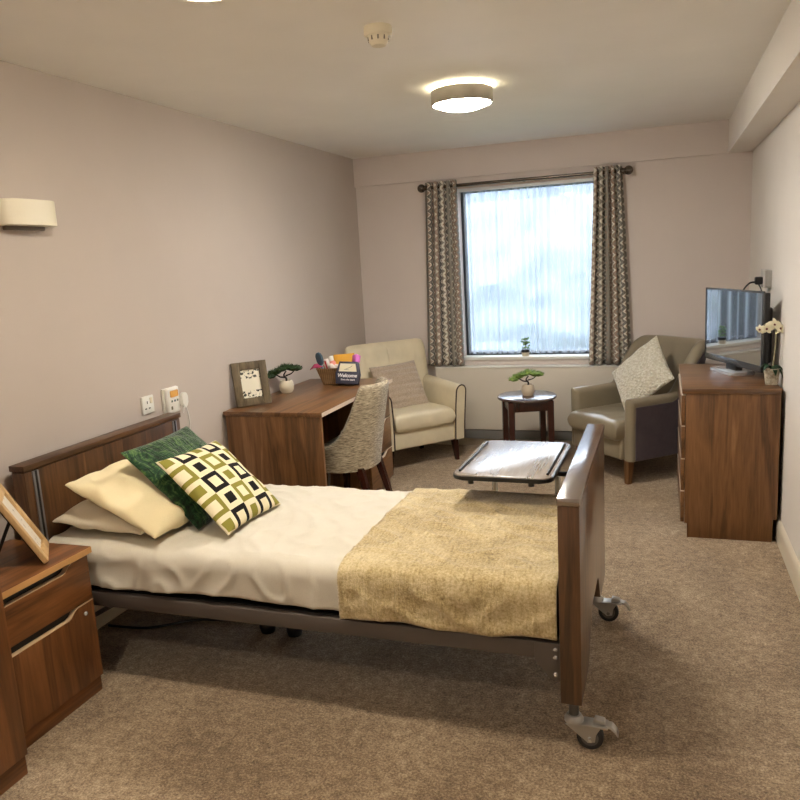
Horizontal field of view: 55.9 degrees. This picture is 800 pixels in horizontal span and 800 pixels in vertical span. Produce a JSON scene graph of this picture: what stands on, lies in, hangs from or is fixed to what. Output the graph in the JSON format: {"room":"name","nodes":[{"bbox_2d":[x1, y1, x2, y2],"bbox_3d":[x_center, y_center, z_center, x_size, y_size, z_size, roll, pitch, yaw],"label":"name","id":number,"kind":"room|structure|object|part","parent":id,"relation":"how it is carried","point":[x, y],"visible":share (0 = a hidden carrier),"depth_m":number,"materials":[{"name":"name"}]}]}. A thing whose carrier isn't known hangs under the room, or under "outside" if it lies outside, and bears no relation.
{"room":"care facility","nodes":[
{"label":"care facility","id":0,"kind":"room"},
{"bbox_2d":[0,60,365,541],"bbox_3d":[-1.561,-0.110,3.044,0.120,2.400,7.375,0,11,19],"label":"wall","id":1,"kind":"structure","parent":0,"point":[183,248],"depth_m":3.75,"materials":[{"name":"paint"}]},
{"bbox_2d":[0,198,56,230],"bbox_3d":[-1.468,-0.732,2.984,0.086,0.114,0.274,0,11,19],"label":"wall light","id":2,"kind":"object","parent":1,"relation":"attached to","point":[15,213],"visible":1,"depth_m":2.93,"materials":[{"name":"beige fabric"}]},
{"bbox_3d":[-1.496,-0.684,3.004,0.020,0.016,0.200,0,11,19],"label":"plate","id":3,"kind":"part","parent":2,"relation":"part of","materials":[{"name":"brown"}]},
{"bbox_2d":[94,605,126,629],"bbox_3d":[-1.432,1.010,3.228,0.018,0.118,7.375,0,11,19],"label":"baseboard","id":4,"kind":"structure","parent":1,"relation":"attached to","point":[104,618],"depth_m":3.45,"materials":[{"name":"beige"}]},
{"bbox_2d":[140,394,154,414],"bbox_3d":[-1.249,0.023,3.736,0.016,0.088,0.088,0,11,19],"label":"wall socket","id":5,"kind":"object","parent":1,"relation":"attached to","point":[147,403],"visible":1,"depth_m":3.73,"materials":[{"name":"white plastic"}]},
{"bbox_2d":[161,386,179,413],"bbox_3d":[-1.179,-0.001,3.904,0.040,0.134,0.125,0,11,19],"label":"nurse call unit","id":6,"kind":"object","parent":1,"relation":"attached to","point":[170,401],"visible":0.97,"depth_m":3.87,"materials":[{"name":"white plastic"}]},
{"bbox_3d":[-1.167,-0.034,3.888,0.008,0.034,0.064,0,11,19],"label":"orange panel","id":7,"kind":"part","parent":6,"relation":"part of","materials":[{"name":"orange"}]},
{"bbox_2d":[179,392,190,428],"bbox_3d":[-1.109,0.422,4.024,0.035,0.940,0.099,-3,10,-1],"label":"lead","id":8,"kind":"object","parent":1,"relation":"attached to","point":[183,397],"visible":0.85,"depth_m":3.94,"materials":[{"name":"white plastic"}]},
{"bbox_2d":[279,379,293,392],"bbox_3d":[-0.739,-0.089,4.911,0.097,0.080,0.097,-8,11,-23],"label":"pot","id":9,"kind":"object","parent":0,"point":[287,385],"depth_m":4.88,"materials":[{"name":"beige ceramic"}]},
{"bbox_2d":[0,0,790,158],"bbox_3d":[-0.128,-1.342,2.380,3.246,0.100,7.775,0,11,19],"label":"ceiling","id":10,"kind":"structure","parent":0,"point":[303,72],"depth_m":3.21,"materials":[{"name":"white paint"}]},
{"bbox_2d":[364,22,391,47],"bbox_3d":[-0.080,-1.330,2.756,0.104,0.066,0.104,0,11,19],"label":"smoke detector","id":11,"kind":"object","parent":10,"relation":"attached to","point":[378,34],"visible":1,"depth_m":2.72,"materials":[{"name":"beige plastic"}]},
{"bbox_2d":[431,80,492,111],"bbox_3d":[0.312,-1.517,3.800,0.310,0.112,0.310,0,11,19],"label":"ceiling light","id":12,"kind":"object","parent":10,"relation":"attached to","point":[465,95],"visible":1,"depth_m":3.69,"materials":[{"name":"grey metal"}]},
{"bbox_2d":[435,98,489,111],"bbox_3d":[0.314,-1.490,3.805,0.276,0.056,0.276,0,11,19],"label":"diffuser","id":13,"kind":"object","parent":12,"relation":"attached to","point":[445,104],"depth_m":3.73,"materials":[{"name":"white plastic"}]},
{"bbox_2d":[0,444,799,799],"bbox_3d":[0.011,1.113,2.833,3.246,0.100,7.775,0,11,19],"label":"floor","id":14,"kind":"structure","parent":0,"point":[699,681],"depth_m":2.70,"materials":[{"name":"beige carpet"}]},
{"bbox_2d":[0,585,27,795],"bbox_3d":[-1.615,0.331,1.909,0.487,1.950,0.908,0,11,19],"label":"wardrobe","id":15,"kind":"object","parent":14,"relation":"on","point":[13,748],"visible":1,"depth_m":2.34,"materials":[{"name":"brown wood"}]},
{"bbox_2d":[0,539,102,747],"bbox_3d":[-1.386,0.867,2.717,0.388,0.580,0.432,0,11,19],"label":"nightstand","id":16,"kind":"object","parent":14,"relation":"on","point":[49,606],"visible":0.8,"depth_m":2.66,"materials":[{"name":"brown wood"}]},
{"bbox_2d":[0,483,48,563],"bbox_3d":[-1.367,0.439,2.681,0.183,0.264,0.210,-8,11,-23],"label":"photo frame","id":17,"kind":"object","parent":16,"relation":"on","point":[15,517],"visible":1,"depth_m":2.66,"materials":[{"name":"brown wood"}]},
{"bbox_2d":[3,496,40,547],"bbox_3d":[-1.352,0.439,2.688,0.107,0.204,0.147,-8,11,-23],"label":"print","id":18,"kind":"object","parent":17,"relation":"attached to","point":[12,507],"depth_m":2.72},
{"bbox_3d":[-1.235,0.698,2.631,0.018,0.170,0.413,0,11,19],"label":"drawer","id":19,"kind":"part","parent":16,"relation":"part of","materials":[{"name":"brown wood"}]},
{"bbox_3d":[-1.221,0.938,2.675,0.018,0.306,0.413,0,11,19],"label":"door","id":20,"kind":"part","parent":16,"relation":"part of","materials":[{"name":"brown wood"}]},
{"bbox_2d":[108,618,225,628],"bbox_3d":[-0.920,0.975,3.433,0.797,0.058,0.312,0,11,19],"label":"power cable","id":21,"kind":"object","parent":14,"relation":"on","point":[200,619],"visible":0.27,"depth_m":3.40,"materials":[{"name":"black plastic"}]},
{"bbox_2d":[223,379,393,489],"bbox_3d":[-0.519,0.330,4.879,0.629,0.755,1.176,0,11,19],"label":"desk","id":22,"kind":"object","parent":14,"relation":"on","point":[281,441],"visible":0.46,"depth_m":4.35,"materials":[{"name":"brown wood"}]},
{"bbox_2d":[230,360,271,407],"bbox_3d":[-0.896,-0.101,4.515,0.215,0.260,0.097,-9,12,-29],"label":"photo frame","id":23,"kind":"object","parent":22,"relation":"on","point":[250,379],"visible":1,"depth_m":4.50,"materials":[{"name":"brown wood"}]},
{"bbox_2d":[240,368,262,398],"bbox_3d":[-0.891,-0.099,4.506,0.130,0.175,0.039,-9,12,-29],"label":"print","id":24,"kind":"object","parent":23,"relation":"attached to","point":[251,379],"depth_m":4.50},
{"bbox_3d":[-0.704,0.450,4.354,0.605,0.729,0.022,0,11,19],"label":"panel","id":25,"kind":"part","parent":22,"relation":"part of","materials":[{"name":"brown wood"}]},
{"bbox_2d":[267,362,302,392],"bbox_3d":[-0.751,-0.145,4.896,0.268,0.196,0.114,-8,11,-23],"label":"bonsai","id":26,"kind":"object","parent":22,"relation":"on","point":[287,385],"visible":0.97,"depth_m":4.87,"materials":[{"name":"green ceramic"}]},
{"bbox_2d":[316,364,359,384],"bbox_3d":[-0.423,-0.176,5.193,0.278,0.114,0.192,-1,11,10],"label":"wicker basket","id":27,"kind":"object","parent":22,"relation":"on","point":[327,375],"visible":0.51,"depth_m":5.12,"materials":[{"name":"wicker"}]},
{"bbox_2d":[310,364,322,369],"bbox_3d":[-0.564,-0.230,5.178,0.089,0.039,0.080,0,11,19],"label":"tissue paper","id":28,"kind":"object","parent":27,"relation":"in","point":[314,365],"visible":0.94,"depth_m":5.17,"materials":[{"name":"pink paper"}]},
{"bbox_2d":[315,352,323,368],"bbox_3d":[-0.543,-0.231,5.180,0.058,0.198,0.051,3,12,30],"label":"hairbrush","id":29,"kind":"object","parent":27,"relation":"in","point":[319,358],"visible":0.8,"depth_m":5.16,"materials":[{"name":"blue plastic"}]},
{"bbox_2d":[324,358,329,367],"bbox_3d":[-0.488,-0.209,5.169,0.073,0.152,0.031,0,11,17],"label":"toothpaste tube","id":30,"kind":"object","parent":27,"relation":"in","point":[326,361],"visible":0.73,"depth_m":5.15,"materials":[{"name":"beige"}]},
{"bbox_2d":[329,356,335,364],"bbox_3d":[-0.452,-0.224,5.187,0.068,0.162,0.044,0,11,19],"label":"lotion bottle","id":31,"kind":"object","parent":27,"relation":"in","point":[331,358],"visible":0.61,"depth_m":5.17,"materials":[{"name":"pink plastic"}]},
{"bbox_2d":[333,353,353,363],"bbox_3d":[-0.384,-0.241,5.221,0.158,0.164,0.045,-1,11,10],"label":"pouch","id":32,"kind":"object","parent":27,"relation":"in","point":[339,357],"visible":0.36,"depth_m":5.22,"materials":[{"name":"orange"}]},
{"bbox_2d":[352,354,360,362],"bbox_3d":[-0.302,-0.271,5.142,0.064,0.085,0.036,0,11,19],"label":"tissue paper","id":33,"kind":"object","parent":27,"relation":"on","point":[355,358],"visible":0.69,"depth_m":5.14,"materials":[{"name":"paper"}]},
{"bbox_2d":[336,361,360,384],"bbox_3d":[-0.347,-0.180,5.062,0.165,0.163,0.091,-1,11,12],"label":"box","id":34,"kind":"object","parent":22,"relation":"on","point":[347,373],"visible":1,"depth_m":5.04,"materials":[{"name":"grey cardboard"}]},
{"bbox_3d":[-0.348,-0.217,5.041,0.124,0.053,0.003,2,-6,12],"label":"cream panel","id":35,"kind":"part","parent":34,"relation":"part of","materials":[{"name":"beige paper"}]},
{"bbox_3d":[-0.126,0.470,5.163,0.018,0.208,0.415,0,11,19],"label":"drawer","id":36,"kind":"part","parent":22,"relation":"part of","materials":[{"name":"brown wood"}]},
{"bbox_3d":[-0.138,0.258,5.123,0.018,0.214,0.415,0,11,19],"label":"drawer","id":37,"kind":"part","parent":22,"relation":"part of","materials":[{"name":"brown wood"}]},
{"bbox_3d":[-0.151,0.036,5.083,0.018,0.224,0.415,0,11,19],"label":"drawer","id":38,"kind":"part","parent":22,"relation":"part of","materials":[{"name":"brown wood"}]},
{"bbox_2d":[9,412,629,748],"bbox_3d":[-0.255,0.592,3.075,2.251,0.866,1.012,0,11,19],"label":"bed","id":39,"kind":"object","parent":14,"relation":"on","point":[40,490],"visible":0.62,"depth_m":2.66,"materials":[{"name":"brown wood"}]},
{"bbox_3d":[-1.289,0.498,3.416,0.064,0.640,1.000,0,11,19],"label":"headboard","id":40,"kind":"part","parent":39,"relation":"part of","materials":[{"name":"brown wood"}]},
{"bbox_2d":[49,484,411,610],"bbox_3d":[-0.323,0.554,3.067,1.967,0.189,0.929,0,11,19],"label":"sheet","id":41,"kind":"object","parent":39,"relation":"on","point":[292,552],"visible":0.32,"depth_m":2.82,"materials":[{"name":"white fabric"}]},
{"bbox_2d":[52,499,144,534],"bbox_3d":[-1.074,0.417,3.222,0.419,0.122,0.660,0,11,19],"label":"pillow","id":42,"kind":"object","parent":41,"relation":"on","point":[86,515],"visible":0.22,"depth_m":2.95,"materials":[{"name":"beige fabric"}]},
{"bbox_2d":[65,459,188,538],"bbox_3d":[-0.978,0.349,3.172,0.417,0.233,0.680,1,11,23],"label":"pillow","id":43,"kind":"object","parent":42,"relation":"on","point":[120,488],"visible":0.37,"depth_m":2.92,"materials":[{"name":"beige fabric"}]},
{"bbox_2d":[121,426,211,529],"bbox_3d":[-0.875,0.313,3.177,0.321,0.310,0.463,0,11,18],"label":"cushion","id":44,"kind":"object","parent":41,"relation":"on","point":[184,440],"visible":0.52,"depth_m":3.00,"materials":[{"name":"green fabric"}]},
{"bbox_2d":[155,441,280,534],"bbox_3d":[-0.725,0.343,3.058,0.303,0.282,0.413,1,11,20],"label":"cushion","id":45,"kind":"object","parent":41,"relation":"on","point":[210,474],"visible":1,"depth_m":2.97,"materials":[{"name":"multicoloured fabric"}]},
{"bbox_2d":[337,488,557,640],"bbox_3d":[0.286,0.556,2.854,0.734,0.213,0.958,0,11,19],"label":"throw","id":46,"kind":"object","parent":41,"relation":"on","point":[484,563],"visible":0.96,"depth_m":2.52,"materials":[{"name":"beige fabric"}]},
{"bbox_3d":[-0.447,0.773,2.683,2.012,0.056,0.030,0,11,19],"label":"rail","id":47,"kind":"part","parent":39,"relation":"part of","materials":[{"name":"grey"}]},
{"bbox_2d":[202,583,558,620],"bbox_3d":[-0.307,0.583,3.072,1.970,0.151,0.850,0,11,19],"label":"mattress","id":48,"kind":"object","parent":39,"relation":"on","point":[557,583],"visible":0.02,"depth_m":2.42,"materials":[{"name":"grey fabric"}]},
{"bbox_3d":[0.552,0.964,2.396,0.032,0.110,0.032,0,11,19],"label":"castor post","id":49,"kind":"part","parent":39,"relation":"part of","materials":[{"name":"grey metal"}]},
{"bbox_3d":[0.674,0.535,2.740,0.065,0.642,1.000,0,11,19],"label":"footboard","id":50,"kind":"part","parent":39,"relation":"part of","materials":[{"name":"brown wood"}]},
{"bbox_2d":[324,377,392,490],"bbox_3d":[-0.262,0.302,4.700,0.417,0.846,0.451,0,11,19],"label":"desk chair","id":51,"kind":"object","parent":14,"relation":"on","point":[358,447],"visible":0.91,"depth_m":4.52,"materials":[{"name":"fabric"}]},
{"bbox_3d":[-0.450,0.580,4.649,0.055,0.340,0.045,0,11,19],"label":"leg","id":52,"kind":"part","parent":51,"relation":"part of","materials":[{"name":"brown wood"}]},
{"bbox_3d":[-0.318,0.319,4.724,0.295,0.130,0.350,0,11,19],"label":"seat","id":53,"kind":"part","parent":51,"relation":"part of","materials":[{"name":"fabric"}]},
{"bbox_3d":[-0.346,0.519,4.947,0.055,0.340,0.045,0,11,19],"label":"leg","id":54,"kind":"part","parent":51,"relation":"part of","materials":[{"name":"brown wood"}]},
{"bbox_3d":[-0.197,0.580,4.567,0.125,0.340,0.055,0,11,19],"label":"leg","id":55,"kind":"part","parent":51,"relation":"part of","materials":[{"name":"brown wood"}]},
{"bbox_3d":[-0.096,0.521,4.855,0.125,0.340,0.055,0,11,19],"label":"leg","id":56,"kind":"part","parent":51,"relation":"part of","materials":[{"name":"brown wood"}]},
{"bbox_2d":[344,338,465,472],"bbox_3d":[0.038,0.019,5.939,0.749,0.920,0.645,-9,12,-28],"label":"armchair","id":57,"kind":"object","parent":14,"relation":"on","point":[441,419],"visible":0.59,"depth_m":5.85,"materials":[{"name":"beige leather"}]},
{"bbox_3d":[-0.079,-0.159,6.107,0.731,0.620,0.194,-9,12,-28],"label":"backrest","id":58,"kind":"part","parent":57,"relation":"part of","materials":[{"name":"beige leather"}]},
{"bbox_3d":[-0.206,0.130,5.753,0.108,0.455,0.512,-9,12,-28],"label":"arm","id":59,"kind":"part","parent":57,"relation":"part of","materials":[{"name":"beige leather"}]},
{"bbox_2d":[369,360,428,407],"bbox_3d":[0.001,-0.104,5.962,0.430,0.365,0.208,-9,12,-30],"label":"cushion","id":60,"kind":"object","parent":57,"relation":"on","point":[406,389],"visible":0.68,"depth_m":5.92,"materials":[{"name":"beige fabric"}]},
{"bbox_2d":[393,402,455,432],"bbox_3d":[0.071,0.119,5.906,0.525,0.147,0.530,-9,12,-28],"label":"seat cushion","id":61,"kind":"object","parent":57,"relation":"on","point":[430,416],"depth_m":5.72,"materials":[{"name":"beige leather"}]},
{"bbox_3d":[0.344,0.045,6.045,0.112,0.455,0.512,-9,12,-28],"label":"arm","id":62,"kind":"part","parent":57,"relation":"part of","materials":[{"name":"beige leather"}]},
{"bbox_3d":[0.431,0.380,5.918,0.046,0.175,0.051,-9,12,-28],"label":"leg","id":63,"kind":"part","parent":57,"relation":"part of","materials":[{"name":"brown wood"}]},
{"bbox_2d":[453,440,570,639],"bbox_3d":[0.519,0.586,3.296,0.418,0.708,0.596,1,11,20],"label":"table","id":64,"kind":"object","parent":14,"relation":"on","point":[531,463],"visible":0.67,"depth_m":3.17,"materials":[{"name":"laminate"}]},
{"bbox_3d":[0.437,0.551,3.427,0.026,0.620,0.026,1,11,20],"label":"post","id":65,"kind":"part","parent":64,"relation":"part of","materials":[{"name":"silver metal"}]},
{"bbox_3d":[0.700,0.554,3.330,0.026,0.620,0.026,1,11,20],"label":"post","id":66,"kind":"part","parent":64,"relation":"part of","materials":[{"name":"silver metal"}]},
{"bbox_3d":[0.702,0.321,3.270,0.050,0.021,0.021,1,11,20],"label":"height knob","id":67,"kind":"part","parent":64,"relation":"part of","materials":[{"name":"black plastic"}]},
{"bbox_2d":[497,390,556,441],"bbox_3d":[0.936,0.234,5.519,0.426,0.550,0.426,0,11,19],"label":"side table","id":68,"kind":"object","parent":14,"relation":"on","point":[513,402],"visible":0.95,"depth_m":5.36,"materials":[{"name":"brown wood"}]},
{"bbox_3d":[0.796,0.229,5.656,0.046,0.526,0.046,-3,10,-1],"label":"leg","id":69,"kind":"part","parent":68,"relation":"part of","materials":[{"name":"brown wood"}]},
{"bbox_3d":[0.801,0.278,5.385,0.046,0.526,0.046,-3,10,-1],"label":"leg","id":70,"kind":"part","parent":68,"relation":"part of","materials":[{"name":"brown wood"}]},
{"bbox_2d":[508,369,543,395],"bbox_3d":[0.913,-0.132,5.446,0.268,0.196,0.114,-2,11,8],"label":"bonsai","id":71,"kind":"object","parent":68,"relation":"on","point":[527,389],"visible":1,"depth_m":5.42,"materials":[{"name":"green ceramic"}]},
{"bbox_3d":[1.071,0.212,5.659,0.046,0.526,0.046,-3,10,-1],"label":"leg","id":72,"kind":"part","parent":68,"relation":"part of","materials":[{"name":"brown wood"}]},
{"bbox_3d":[1.077,0.262,5.387,0.046,0.526,0.046,-3,10,-1],"label":"leg","id":73,"kind":"part","parent":68,"relation":"part of","materials":[{"name":"brown wood"}]},
{"bbox_2d":[567,335,705,484],"bbox_3d":[1.688,0.040,5.348,0.828,0.909,0.696,-8,11,-23],"label":"armchair","id":74,"kind":"object","parent":14,"relation":"on","point":[647,428],"visible":0.73,"depth_m":5.08,"materials":[{"name":"beige leather"}]},
{"bbox_2d":[567,403,624,440],"bbox_3d":[1.575,0.144,5.314,0.570,0.160,0.530,-8,11,-23],"label":"seat cushion","id":75,"kind":"object","parent":74,"relation":"on","point":[612,415],"depth_m":5.26,"materials":[{"name":"beige leather"}]},
{"bbox_3d":[1.536,0.475,5.061,0.051,0.175,0.050,-8,11,-23],"label":"leg","id":76,"kind":"part","parent":74,"relation":"part of","materials":[{"name":"brown wood"}]},
{"bbox_2d":[612,336,673,409],"bbox_3d":[1.668,-0.170,5.226,0.272,0.529,0.549,-3,10,1],"label":"cushion","id":77,"kind":"object","parent":74,"relation":"on","point":[647,370],"visible":0.88,"depth_m":5.16,"materials":[{"name":"beige fabric"}]},
{"bbox_2d":[677,364,781,541],"bbox_3d":[1.868,0.259,4.365,0.473,0.816,0.906,0,11,19],"label":"dresser","id":78,"kind":"object","parent":14,"relation":"on","point":[729,426],"visible":0.98,"depth_m":3.95,"materials":[{"name":"brown wood"}]},
{"bbox_3d":[1.667,0.490,4.482,0.018,0.171,0.896,0,11,19],"label":"drawer","id":79,"kind":"part","parent":78,"relation":"part of","materials":[{"name":"brown wood"}]},
{"bbox_3d":[1.648,0.141,4.418,0.018,0.172,0.896,0,11,19],"label":"drawer","id":80,"kind":"part","parent":78,"relation":"part of","materials":[{"name":"brown wood"}]},
{"bbox_3d":[1.658,0.316,4.450,0.018,0.172,0.896,0,11,19],"label":"drawer","id":81,"kind":"part","parent":78,"relation":"part of","materials":[{"name":"brown wood"}]},
{"bbox_3d":[1.638,-0.029,4.386,0.018,0.162,0.896,0,11,19],"label":"drawer","id":82,"kind":"part","parent":78,"relation":"part of","materials":[{"name":"brown wood"}]},
{"bbox_2d":[705,287,772,375],"bbox_3d":[1.912,-0.396,4.324,0.150,0.477,0.670,-4,10,-2],"label":"television","id":83,"kind":"object","parent":78,"relation":"on","point":[732,316],"visible":0.97,"depth_m":4.26,"materials":[{"name":"black plastic"}]},
{"bbox_2d":[756,318,783,384],"bbox_3d":[1.920,-0.252,3.915,0.138,0.345,0.089,0,11,19],"label":"orchid","id":84,"kind":"object","parent":78,"relation":"on","point":[771,373],"visible":1,"depth_m":3.90,"materials":[{"name":"plant"}]},
{"bbox_3d":[1.866,-0.368,3.904,0.019,0.047,0.050,-8,11,-22],"label":"flower","id":85,"kind":"part","parent":84,"relation":"part of","materials":[{"name":"beige plant"}]},
{"bbox_3d":[1.888,-0.370,3.881,0.060,0.057,0.025,4,13,36],"label":"flower","id":86,"kind":"part","parent":84,"relation":"part of","materials":[{"name":"beige plant"}]},
{"bbox_3d":[1.915,-0.275,3.920,0.075,0.255,0.014,0,11,19],"label":"stem","id":87,"kind":"part","parent":84,"relation":"part of","materials":[{"name":"beige"}]},
{"bbox_3d":[1.942,-0.125,3.938,0.081,0.085,0.080,0,11,19],"label":"pot","id":88,"kind":"part","parent":84,"relation":"part of","materials":[{"name":"ceramic"}]},
{"bbox_3d":[1.924,-0.387,3.875,0.069,0.065,0.023,-3,10,2],"label":"flower","id":89,"kind":"part","parent":84,"relation":"part of","materials":[{"name":"beige plant"}]},
{"bbox_3d":[1.943,-0.368,3.858,0.060,0.057,0.016,-7,11,-19],"label":"flower","id":90,"kind":"part","parent":84,"relation":"part of","materials":[{"name":"beige plant"}]},
{"bbox_2d":[521,383,534,395],"bbox_3d":[0.926,-0.075,5.455,0.097,0.080,0.097,-2,11,8],"label":"pot","id":91,"kind":"object","parent":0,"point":[527,389],"depth_m":5.42,"materials":[{"name":"beige ceramic"}]},
{"bbox_2d":[356,151,752,376],"bbox_3d":[1.152,-0.824,6.081,3.246,2.400,0.280,0,11,19],"label":"wall","id":92,"kind":"structure","parent":0,"point":[688,219],"depth_m":5.63,"materials":[{"name":"paint"}]},
{"bbox_2d":[433,438,575,447],"bbox_3d":[1.168,0.346,6.154,2.966,0.073,0.018,0,11,19],"label":"baseboard","id":93,"kind":"structure","parent":92,"relation":"attached to","point":[463,441],"depth_m":6.33,"materials":[{"name":"beige"}]},
{"bbox_2d":[457,177,592,359],"bbox_3d":[1.026,-1.016,6.018,1.107,1.372,0.195,0,11,19],"label":"window","id":94,"kind":"structure","parent":92,"relation":"in","point":[517,354],"depth_m":6.11,"materials":[{"name":"grey"}]},
{"bbox_2d":[520,337,529,355],"bbox_3d":[1.014,-0.432,6.085,0.068,0.152,0.072,-12,14,-40],"label":"plant","id":95,"kind":"object","parent":94,"relation":"on","point":[525,352],"visible":1,"depth_m":6.07,"materials":[{"name":"green plant"}]},
{"bbox_3d":[1.054,-0.349,6.112,1.107,0.026,0.135,0,11,19],"label":"sill","id":96,"kind":"part","parent":94,"relation":"part of","materials":[{"name":"white plastic"}]},
{"bbox_2d":[417,165,632,192],"bbox_3d":[0.925,-1.684,5.770,1.646,0.066,0.118,0,11,19],"label":"pole","id":97,"kind":"object","parent":92,"relation":"attached to","point":[628,170],"visible":0.96,"depth_m":5.72,"materials":[{"name":"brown metal"}]},
{"bbox_2d":[425,180,464,365],"bbox_3d":[0.338,-1.006,6.085,0.314,1.465,0.074,0,11,19],"label":"curtain","id":98,"kind":"object","parent":97,"relation":"hanging from","point":[444,290],"visible":1,"depth_m":6.07,"materials":[{"name":"fabric"}]},
{"bbox_2d":[589,165,630,364],"bbox_3d":[1.572,-0.995,5.656,0.324,1.467,0.073,0,11,19],"label":"curtain","id":99,"kind":"object","parent":97,"relation":"hanging from","point":[610,332],"visible":0.96,"depth_m":5.66,"materials":[{"name":"fabric"}]},
{"bbox_2d":[435,364,619,440],"bbox_3d":[1.024,0.019,6.089,1.490,0.605,0.104,0,11,19],"label":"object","id":100,"kind":"structure","parent":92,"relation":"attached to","point":[483,384],"depth_m":6.08,"materials":[{"name":"beige paint"}]},
{"bbox_2d":[465,429,571,440],"bbox_3d":[1.038,0.279,6.137,1.440,0.075,0.063,0,11,19],"label":"grille","id":101,"kind":"object","parent":100,"relation":"attached to","point":[523,434],"depth_m":6.12,"materials":[{"name":"grey"}]},
{"bbox_2d":[353,119,728,187],"bbox_3d":[0.965,-1.863,5.767,2.845,0.225,0.030,0,11,19],"label":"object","id":102,"kind":"structure","parent":92,"relation":"attached to","point":[710,137],"depth_m":5.70,"materials":[{"name":"paint"}]},
{"bbox_2d":[749,102,799,562],"bbox_3d":[1.393,-0.088,2.020,0.120,2.400,7.375,0,11,19],"label":"wall","id":103,"kind":"structure","parent":0,"point":[775,202],"depth_m":3.85,"materials":[{"name":"white paint"}]},
{"bbox_2d":[728,0,799,152],"bbox_3d":[1.200,-1.157,1.869,0.161,0.225,7.375,0,11,19],"label":"beam","id":104,"kind":"structure","parent":103,"relation":"attached to","point":[772,91],"depth_m":3.44,"materials":[{"name":"white paint"}]},
{"bbox_2d":[761,269,771,287],"bbox_3d":[2.132,-0.708,4.388,0.041,0.106,0.152,0,11,19],"label":"wall socket","id":105,"kind":"object","parent":103,"relation":"attached to","point":[766,274],"visible":0.93,"depth_m":4.32,"materials":[{"name":"grey plastic"}]},
{"bbox_2d":[743,277,762,290],"bbox_3d":[2.050,-0.543,4.420,0.139,0.350,0.053,-2,11,8],"label":"plug","id":106,"kind":"object","parent":105,"relation":"attached to","point":[758,281],"visible":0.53,"depth_m":4.37,"materials":[{"name":"black plastic"}]},
{"bbox_3d":[2.118,-0.708,4.393,0.011,0.106,0.152,0,11,19],"label":"plate","id":107,"kind":"part","parent":105,"relation":"part of","materials":[{"name":"grey plastic"}]},
{"bbox_2d":[772,512,799,601],"bbox_3d":[1.391,1.031,2.249,0.018,0.118,7.375,0,11,19],"label":"baseboard","id":108,"kind":"structure","parent":103,"relation":"attached to","point":[790,559],"depth_m":3.61,"materials":[{"name":"beige"}]},
{"label":"outside","id":109,"kind":"structure","parent":0,"visible":0},
{"bbox_3d":[4.022,-0.606,12.848,20.000,0.200,13.400,0,11,19],"label":"ground","id":110,"kind":"structure","parent":109,"visible":0},
{"bbox_2d":[466,183,592,353],"bbox_3d":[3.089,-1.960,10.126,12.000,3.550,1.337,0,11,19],"label":"sheer curtain","id":111,"kind":"object","parent":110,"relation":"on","point":[563,311],"visible":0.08,"depth_m":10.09,"materials":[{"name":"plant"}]}
]}

